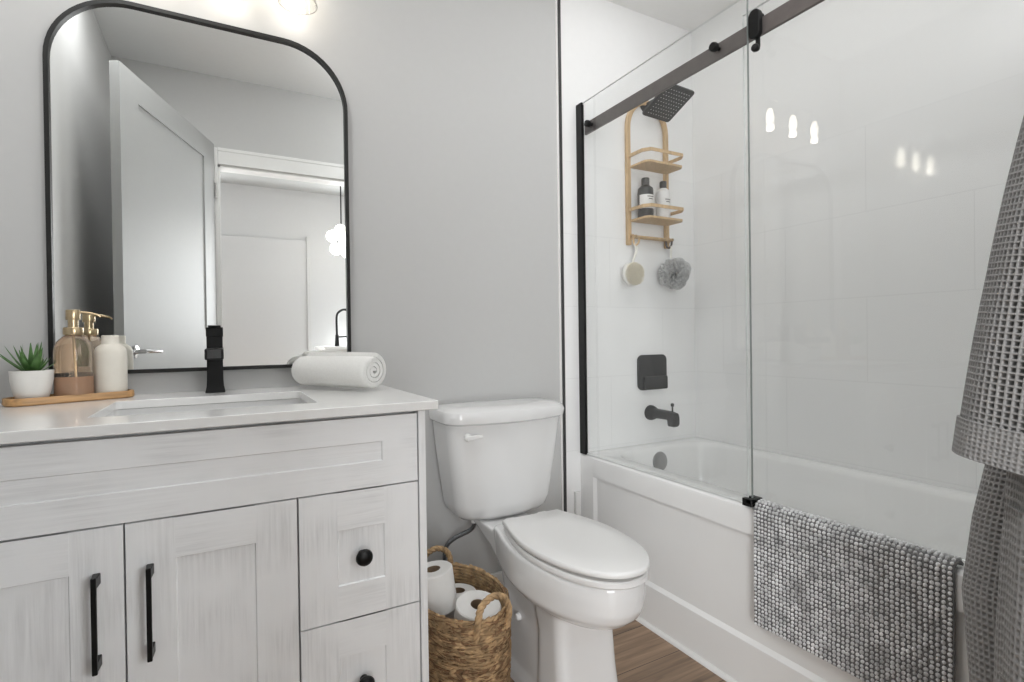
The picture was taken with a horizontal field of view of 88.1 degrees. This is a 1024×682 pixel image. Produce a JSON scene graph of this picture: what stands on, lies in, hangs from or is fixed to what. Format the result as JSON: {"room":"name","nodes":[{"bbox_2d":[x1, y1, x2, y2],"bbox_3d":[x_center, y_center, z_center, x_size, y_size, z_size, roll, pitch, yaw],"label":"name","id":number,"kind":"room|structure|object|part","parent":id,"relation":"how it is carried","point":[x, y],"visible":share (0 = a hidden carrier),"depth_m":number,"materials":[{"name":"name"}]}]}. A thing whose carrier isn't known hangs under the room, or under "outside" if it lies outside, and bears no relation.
{"room":"bathroom","nodes":[
{"label":"bathroom","id":0,"kind":"room"},
{"bbox_2d":[8,369,54,398],"bbox_3d":[-1.145,0.106,1.263,0.082,0.072,0.082,-1,0,-29],"label":"pot","id":1,"kind":"object","parent":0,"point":[24,383],"depth_m":1.24,"materials":[{"name":"white ceramic"}]},
{"bbox_2d":[0,0,695,573],"bbox_3d":[-0.251,-0.349,1.954,2.670,2.700,0.109,-1,0,-29],"label":"wall","id":2,"kind":"structure","parent":0,"point":[451,104],"depth_m":1.97,"materials":[{"name":"paint"}]},
{"bbox_2d":[42,0,350,373],"bbox_3d":[-0.869,-0.421,1.551,0.762,1.015,0.023,-1,0,-29],"label":"wall mirror","id":3,"kind":"object","parent":2,"relation":"attached to","point":[197,169],"visible":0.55,"depth_m":1.52,"materials":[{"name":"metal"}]},
{"bbox_2d":[278,0,317,14],"bbox_3d":[-0.817,-1.118,1.524,0.483,0.195,0.122,-1,0,-29],"label":"vanity light","id":4,"kind":"object","parent":2,"relation":"attached to","point":[315,1],"visible":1,"depth_m":1.64,"materials":[{"name":"white glass"}]},
{"bbox_2d":[475,571,503,585],"bbox_3d":[-0.136,0.939,1.956,0.805,0.128,0.021,-1,0,-29],"label":"baseboard","id":5,"kind":"structure","parent":2,"relation":"attached to","point":[498,574],"depth_m":2.00,"materials":[{"name":"paint"}]},
{"bbox_2d":[555,0,566,511],"bbox_3d":[0.203,-0.224,2.142,0.010,2.436,0.013,-1,0,-29],"label":"trim","id":6,"kind":"structure","parent":2,"relation":"attached to","point":[558,1],"depth_m":2.13,"materials":[{"name":"grey metal"}]},
{"bbox_2d":[574,491,580,515],"bbox_3d":[0.270,0.804,2.167,0.024,0.378,0.015,-1,0,-29],"label":"trim","id":7,"kind":"structure","parent":2,"relation":"attached to","point":[577,494],"depth_m":2.16,"materials":[{"name":"paint"}]},
{"bbox_2d":[637,354,667,389],"bbox_3d":[0.628,0.139,2.358,0.168,0.156,0.024,-1,0,-29],"label":"shower valve","id":8,"kind":"object","parent":2,"relation":"attached to","point":[651,369],"visible":1,"depth_m":2.35,"materials":[{"name":"grey metal"}]},
{"bbox_3d":[0.640,0.186,2.357,0.136,0.058,0.012,-1,0,-29],"label":"lever","id":9,"kind":"part","parent":8,"relation":"part of","materials":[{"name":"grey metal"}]},
{"bbox_2d":[644,403,679,426],"bbox_3d":[0.654,0.313,2.295,0.066,0.100,0.158,-1,0,-29],"label":"tub spout","id":10,"kind":"object","parent":2,"relation":"attached to","point":[651,412],"visible":1,"depth_m":2.27,"materials":[{"name":"grey metal"}]},
{"bbox_2d":[640,84,693,121],"bbox_3d":[0.611,-1.002,2.211,0.168,0.140,0.265,-1,0,-29],"label":"shower","id":11,"kind":"object","parent":2,"relation":"attached to","point":[664,106],"visible":0.98,"depth_m":2.16,"materials":[{"name":"grey metal"}]},
{"bbox_2d":[624,101,683,248],"bbox_3d":[0.626,-0.734,2.294,0.243,0.655,0.130,-1,0,-29],"label":"shower caddy","id":12,"kind":"object","parent":11,"relation":"hanging from","point":[665,167],"visible":0.88,"depth_m":2.28,"materials":[{"name":"brown wood"}]},
{"bbox_2d":[622,243,644,285],"bbox_3d":[0.508,-0.326,2.240,0.103,0.187,0.048,-1,0,-29],"label":"brush","id":13,"kind":"object","parent":12,"relation":"hanging from","point":[632,271],"visible":1,"depth_m":2.23,"materials":[{"name":"white ceramic"}]},
{"bbox_3d":[0.521,-0.372,2.253,0.036,0.095,0.014,-1,0,-29],"label":"cord","id":14,"kind":"part","parent":13,"relation":"part of","materials":[{"name":"white fabric"}]},
{"bbox_2d":[638,177,653,216],"bbox_3d":[0.572,-0.611,2.267,0.067,0.172,0.067,-1,0,-29],"label":"shampoo bottle","id":15,"kind":"object","parent":12,"relation":"on","point":[645,192],"visible":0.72,"depth_m":2.24,"materials":[{"name":"plastic"}]},
{"bbox_3d":[0.628,-0.799,2.288,0.229,0.014,0.119,-1,0,-29],"label":"shelf rail","id":16,"kind":"part","parent":12,"relation":"part of","materials":[{"name":"brown wood"}]},
{"bbox_2d":[630,159,681,174],"bbox_3d":[0.628,-0.752,2.289,0.214,0.009,0.108,-1,0,-29],"label":"shelf","id":17,"kind":"object","parent":12,"relation":"attached to","point":[665,168],"depth_m":2.28,"materials":[{"name":"brown wood"}]},
{"bbox_3d":[0.631,-0.567,2.290,0.229,0.014,0.119,-1,0,-29],"label":"shelf rail","id":18,"kind":"part","parent":12,"relation":"part of","materials":[{"name":"brown wood"}]},
{"bbox_2d":[631,215,682,225],"bbox_3d":[0.631,-0.520,2.291,0.214,0.009,0.108,-1,0,-29],"label":"shelf","id":19,"kind":"object","parent":12,"relation":"attached to","point":[648,219],"depth_m":2.27,"materials":[{"name":"brown wood"}]},
{"bbox_2d":[656,181,670,217],"bbox_3d":[0.662,-0.611,2.316,0.061,0.170,0.061,-1,0,-29],"label":"lotion bottle","id":20,"kind":"object","parent":12,"relation":"on","point":[663,194],"visible":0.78,"depth_m":2.29,"materials":[{"name":"plastic"}]},
{"bbox_2d":[658,246,690,289],"bbox_3d":[0.712,-0.322,2.321,0.144,0.196,0.144,-1,0,-29],"label":"loofah","id":21,"kind":"object","parent":12,"relation":"hanging from","point":[674,273],"visible":1,"depth_m":2.29,"materials":[{"name":"grey"}]},
{"bbox_2d":[510,620,725,681],"bbox_3d":[0.621,1.034,0.043,4.300,0.060,4.300,-1,0,-29],"label":"floor","id":22,"kind":"structure","parent":0,"point":[641,655],"depth_m":1.65,"materials":[{"name":"brown wood"}]},
{"bbox_2d":[0,410,428,681],"bbox_3d":[-0.717,0.590,1.282,0.874,0.846,0.635,-1,0,-29],"label":"vanity cabinet","id":23,"kind":"object","parent":22,"relation":"on","point":[286,551],"visible":1,"depth_m":1.04,"materials":[{"name":"paint"}]},
{"bbox_3d":[-0.835,0.375,0.896,0.132,0.076,0.005,-1,0,-29],"label":"rail","id":24,"kind":"part","parent":23,"relation":"part of","materials":[{"name":"paint"}]},
{"bbox_3d":[-0.835,0.616,0.906,0.286,0.558,0.020,-1,0,-29],"label":"door","id":25,"kind":"part","parent":23,"relation":"part of","materials":[{"name":"paint"}]},
{"bbox_3d":[-0.733,0.497,0.932,0.012,0.170,0.032,-1,0,-29],"label":"handle","id":26,"kind":"part","parent":23,"relation":"part of","materials":[{"name":"black metal"}]},
{"bbox_3d":[-0.663,0.496,0.970,0.012,0.170,0.032,-1,0,-29],"label":"handle","id":27,"kind":"part","parent":23,"relation":"part of","materials":[{"name":"black metal"}]},
{"bbox_3d":[-0.578,0.611,1.046,0.292,0.558,0.020,-1,0,-29],"label":"door","id":28,"kind":"part","parent":23,"relation":"part of","materials":[{"name":"paint"}]},
{"bbox_3d":[-0.578,0.370,1.037,0.137,0.076,0.005,-1,0,-29],"label":"rail","id":29,"kind":"part","parent":23,"relation":"part of","materials":[{"name":"paint"}]},
{"bbox_2d":[0,385,437,444],"bbox_3d":[-0.725,0.156,1.289,0.921,0.020,0.622,-1,0,-29],"label":"countertop","id":30,"kind":"structure","parent":23,"relation":"on","point":[84,419],"depth_m":1.12,"materials":[{"name":"stone"}]},
{"bbox_2d":[2,389,134,406],"bbox_3d":[-1.098,0.141,1.324,0.082,0.018,0.256,0,1,37],"label":"bamboo tray","id":31,"kind":"object","parent":30,"relation":"on","point":[9,401],"visible":0.86,"depth_m":1.28,"materials":[{"name":"brown wood"}]},
{"bbox_2d":[0,342,54,398],"bbox_3d":[-1.157,0.071,1.256,0.127,0.142,0.094,-1,0,-7],"label":"potted succulent","id":32,"kind":"object","parent":31,"relation":"on","point":[30,380],"visible":0.99,"depth_m":1.24,"materials":[{"name":"white ceramic"}]},
{"bbox_2d":[53,310,100,395],"bbox_3d":[-1.095,0.031,1.324,0.080,0.220,0.080,-1,0,8],"label":"soap dispenser","id":33,"kind":"object","parent":31,"relation":"on","point":[73,353],"visible":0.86,"depth_m":1.30,"materials":[{"name":"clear glass"}]},
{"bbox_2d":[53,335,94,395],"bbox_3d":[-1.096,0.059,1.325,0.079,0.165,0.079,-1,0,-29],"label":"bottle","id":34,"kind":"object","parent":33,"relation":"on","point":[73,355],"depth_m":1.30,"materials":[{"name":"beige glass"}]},
{"bbox_2d":[94,335,127,392],"bbox_3d":[-1.051,0.062,1.387,0.072,0.155,0.072,-1,0,-29],"label":"bottle","id":35,"kind":"object","parent":31,"relation":"on","point":[110,357],"visible":0.81,"depth_m":1.36,"materials":[{"name":"ceramic"}]},
{"bbox_2d":[105,398,305,416],"bbox_3d":[-0.711,0.236,1.265,0.467,0.138,0.366,-1,0,-29],"label":"sink basin","id":36,"kind":"object","parent":30,"relation":"in","point":[153,410],"visible":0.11,"depth_m":1.40,"materials":[{"name":"ceramic"}]},
{"bbox_2d":[204,325,225,392],"bbox_3d":[-0.816,0.051,1.453,0.050,0.189,0.168,-1,0,-29],"label":"sink faucet","id":37,"kind":"object","parent":30,"relation":"on","point":[214,352],"visible":1,"depth_m":1.49,"materials":[{"name":"black metal"}]},
{"bbox_3d":[-0.807,0.035,1.437,0.044,0.030,0.130,-1,0,-29],"label":"spout","id":38,"kind":"part","parent":37,"relation":"part of","materials":[{"name":"black metal"}]},
{"bbox_2d":[207,350,220,358],"bbox_3d":[-0.776,0.035,1.381,0.032,0.022,0.004,-1,0,-29],"label":"faucet spout","id":39,"kind":"object","parent":37,"relation":"attached to","point":[211,354],"depth_m":1.38,"materials":[{"name":"grey metal"}]},
{"bbox_3d":[-0.846,-0.025,1.507,0.042,0.026,0.041,-1,0,-29],"label":"lever","id":40,"kind":"part","parent":37,"relation":"part of","materials":[{"name":"black metal"}]},
{"bbox_2d":[291,352,385,387],"bbox_3d":[-0.508,0.083,1.546,0.286,0.101,0.104,-1,0,28],"label":"rolled towel","id":41,"kind":"object","parent":30,"relation":"on","point":[335,369],"visible":1,"depth_m":1.50,"materials":[{"name":"white fabric"}]},
{"bbox_3d":[-0.335,0.467,1.178,0.258,0.277,0.020,-1,0,-29],"label":"drawer","id":42,"kind":"part","parent":23,"relation":"part of","materials":[{"name":"paint"}]},
{"bbox_3d":[-0.332,0.747,1.180,0.258,0.278,0.020,-1,0,-29],"label":"drawer","id":43,"kind":"part","parent":23,"relation":"part of","materials":[{"name":"paint"}]},
{"bbox_3d":[-0.333,0.369,1.170,0.102,0.082,0.005,-1,0,-29],"label":"rail","id":44,"kind":"part","parent":23,"relation":"part of","materials":[{"name":"paint"}]},
{"bbox_3d":[-0.330,0.647,1.172,0.102,0.077,0.005,-1,0,-29],"label":"rail","id":45,"kind":"part","parent":23,"relation":"part of","materials":[{"name":"paint"}]},
{"bbox_3d":[-0.331,0.568,1.171,0.102,0.074,0.005,-1,0,-29],"label":"rail","id":46,"kind":"part","parent":23,"relation":"part of","materials":[{"name":"paint"}]},
{"bbox_3d":[-0.323,0.470,1.154,0.037,0.037,0.034,-1,0,-29],"label":"knob","id":47,"kind":"part","parent":23,"relation":"part of","materials":[{"name":"black metal"}]},
{"bbox_3d":[-0.319,0.746,1.156,0.037,0.037,0.034,-1,0,-29],"label":"knob","id":48,"kind":"part","parent":23,"relation":"part of","materials":[{"name":"black metal"}]},
{"bbox_2d":[427,545,511,681],"bbox_3d":[-0.149,0.825,1.494,0.260,0.365,0.400,-1,0,-29],"label":"woven basket","id":49,"kind":"object","parent":22,"relation":"on","point":[481,661],"visible":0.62,"depth_m":1.34,"materials":[{"name":"brown wicker"}]},
{"bbox_3d":[-0.235,0.697,1.656,0.112,0.109,0.034,-1,0,-29],"label":"handle","id":50,"kind":"part","parent":49,"relation":"part of","materials":[{"name":"brown wicker"}]},
{"bbox_2d":[427,560,456,614],"bbox_3d":[-0.215,0.694,1.486,0.122,0.124,0.110,-1,0,-10],"label":"toilet roll","id":51,"kind":"object","parent":49,"relation":"in","point":[442,597],"visible":0.73,"depth_m":1.44,"materials":[{"name":"paper"}]},
{"bbox_2d":[445,583,475,617],"bbox_3d":[-0.161,0.791,1.573,0.108,0.106,0.114,-1,0,25],"label":"toilet roll","id":52,"kind":"object","parent":49,"relation":"in","point":[461,588],"visible":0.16,"depth_m":1.59,"materials":[{"name":"paper"}]},
{"bbox_2d":[454,590,500,649],"bbox_3d":[-0.095,0.749,1.418,0.122,0.123,0.140,-1,1,-39],"label":"toilet roll","id":53,"kind":"object","parent":49,"relation":"in","point":[466,605],"visible":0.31,"depth_m":1.40,"materials":[{"name":"paper"}]},
{"bbox_3d":[-0.049,0.697,1.349,0.120,0.109,0.029,-1,1,-41],"label":"handle","id":54,"kind":"part","parent":49,"relation":"part of","materials":[{"name":"brown wicker"}]},
{"bbox_2d":[429,397,649,681],"bbox_3d":[0.103,0.608,1.611,0.464,0.782,0.806,-1,0,-29],"label":"toilet","id":55,"kind":"object","parent":22,"relation":"on","point":[571,580],"visible":0.95,"depth_m":1.54,"materials":[{"name":"ceramic"}]},
{"bbox_2d":[443,520,475,560],"bbox_3d":[-0.194,0.734,1.858,0.150,0.245,0.058,-1,0,13],"label":"supply hose","id":56,"kind":"object","parent":55,"relation":"attached to","point":[465,532],"visible":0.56,"depth_m":1.85,"materials":[{"name":"metal"}]},
{"bbox_3d":[-0.125,0.311,1.712,0.063,0.027,0.019,-1,0,-24],"label":"flush lever","id":57,"kind":"part","parent":55,"relation":"part of","materials":[{"name":"plastic"}]},
{"bbox_3d":[-0.040,0.439,1.869,0.437,0.337,0.216,-1,0,-29],"label":"tank","id":58,"kind":"part","parent":55,"relation":"part of","materials":[{"name":"ceramic"}]},
{"bbox_3d":[-0.037,0.245,1.857,0.464,0.056,0.240,-1,0,-29],"label":"tank lid","id":59,"kind":"part","parent":55,"relation":"part of","materials":[{"name":"ceramic"}]},
{"bbox_3d":[0.108,0.795,1.611,0.297,0.408,0.763,-1,0,-29],"label":"bowl","id":60,"kind":"part","parent":55,"relation":"part of","materials":[{"name":"ceramic"}]},
{"bbox_3d":[0.178,0.581,1.476,0.284,0.018,0.485,-1,0,-29],"label":"seat","id":61,"kind":"part","parent":55,"relation":"part of","materials":[{"name":"plastic"}]},
{"bbox_3d":[0.177,0.558,1.476,0.290,0.025,0.498,-1,0,-29],"label":"seat lid","id":62,"kind":"part","parent":55,"relation":"part of","materials":[{"name":"plastic"}]},
{"bbox_2d":[581,437,976,681],"bbox_3d":[0.949,0.722,1.666,0.669,0.531,1.543,-1,0,-29],"label":"bathtub","id":63,"kind":"object","parent":22,"relation":"on","point":[698,543],"visible":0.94,"depth_m":1.72,"materials":[{"name":"plastic"}]},
{"bbox_3d":[0.637,0.517,2.278,0.082,0.082,0.019,-1,0,-29],"label":"overflow plate","id":64,"kind":"part","parent":63,"relation":"part of","materials":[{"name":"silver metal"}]},
{"bbox_2d":[635,617,737,681],"bbox_3d":[0.653,0.986,1.505,0.012,0.012,1.543,-1,0,-29],"label":"trim","id":65,"kind":"structure","parent":63,"relation":"attached to","point":[724,676],"depth_m":1.68,"materials":[{"name":"paint"}]},
{"bbox_2d":[576,0,824,507],"bbox_3d":[0.653,-0.252,1.505,0.051,1.426,1.544,-1,0,-29],"label":"screen","id":66,"kind":"object","parent":63,"relation":"on","point":[789,10],"visible":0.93,"depth_m":1.82,"materials":[{"name":"clear glass"}]},
{"bbox_3d":[0.477,-0.253,1.825,0.008,1.424,0.785,-1,0,-29],"label":"glass panel","id":67,"kind":"part","parent":66,"relation":"part of","materials":[{"name":"clear glass"}]},
{"bbox_3d":[0.666,-0.866,1.501,0.010,0.047,1.523,-1,0,-29],"label":"rail","id":68,"kind":"part","parent":66,"relation":"part of","materials":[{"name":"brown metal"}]},
{"bbox_2d":[742,0,964,560],"bbox_3d":[0.844,-0.243,1.182,0.051,1.389,0.777,-1,0,-29],"label":"door","id":69,"kind":"structure","parent":66,"relation":"attached to","point":[755,16],"depth_m":1.53,"materials":[{"name":"clear glass"}]},
{"bbox_2d":[588,437,976,569],"bbox_3d":[0.955,0.639,1.669,0.653,0.366,1.543,-1,0,-29],"label":"basin","id":70,"kind":"object","parent":63,"relation":"in","point":[677,525],"depth_m":1.82,"materials":[{"name":"plastic"}]},
{"bbox_2d":[753,499,963,681],"bbox_3d":[0.794,0.608,1.269,0.059,0.344,0.454,-1,0,-29],"label":"bath mat","id":71,"kind":"object","parent":63,"relation":"hanging from","point":[874,607],"visible":1,"depth_m":1.22,"materials":[{"name":"grey fabric"}]},
{"bbox_2d":[607,0,736,30],"bbox_3d":[1.033,-1.549,1.498,0.815,0.200,1.940,-1,0,-29],"label":"ceiling","id":72,"kind":"structure","parent":0,"point":[688,15],"depth_m":2.31,"materials":[{"name":"paint"}]},
{"bbox_2d":[692,0,1023,492],"bbox_3d":[1.363,-0.368,1.677,0.100,2.700,1.940,-1,0,-29],"label":"wall","id":73,"kind":"structure","parent":0,"point":[871,244],"depth_m":1.87,"materials":[{"name":"tile"}]},
{"bbox_3d":[0.873,-0.511,0.613,0.055,0.045,0.043,-1,0,-29],"label":"robe hook","id":74,"kind":"object","parent":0,"visible":0},
{"bbox_2d":[952,116,1023,681],"bbox_3d":[0.751,0.167,0.653,0.201,1.342,0.388,-1,0,-25],"label":"bathrobe","id":75,"kind":"object","parent":74,"relation":"hanging from","point":[989,426],"visible":1,"depth_m":0.72,"materials":[{"name":"grey fabric"}]},
{"bbox_3d":[0.788,0.236,0.745,0.061,1.200,0.254,-1,0,-29],"label":"panel","id":76,"kind":"part","parent":75,"relation":"part of","materials":[{"name":"grey fabric"}]},
{"bbox_3d":[0.769,0.217,0.632,0.144,1.240,0.338,-1,0,-29],"label":"panel","id":77,"kind":"part","parent":75,"relation":"part of","materials":[{"name":"grey fabric"}]}
]}

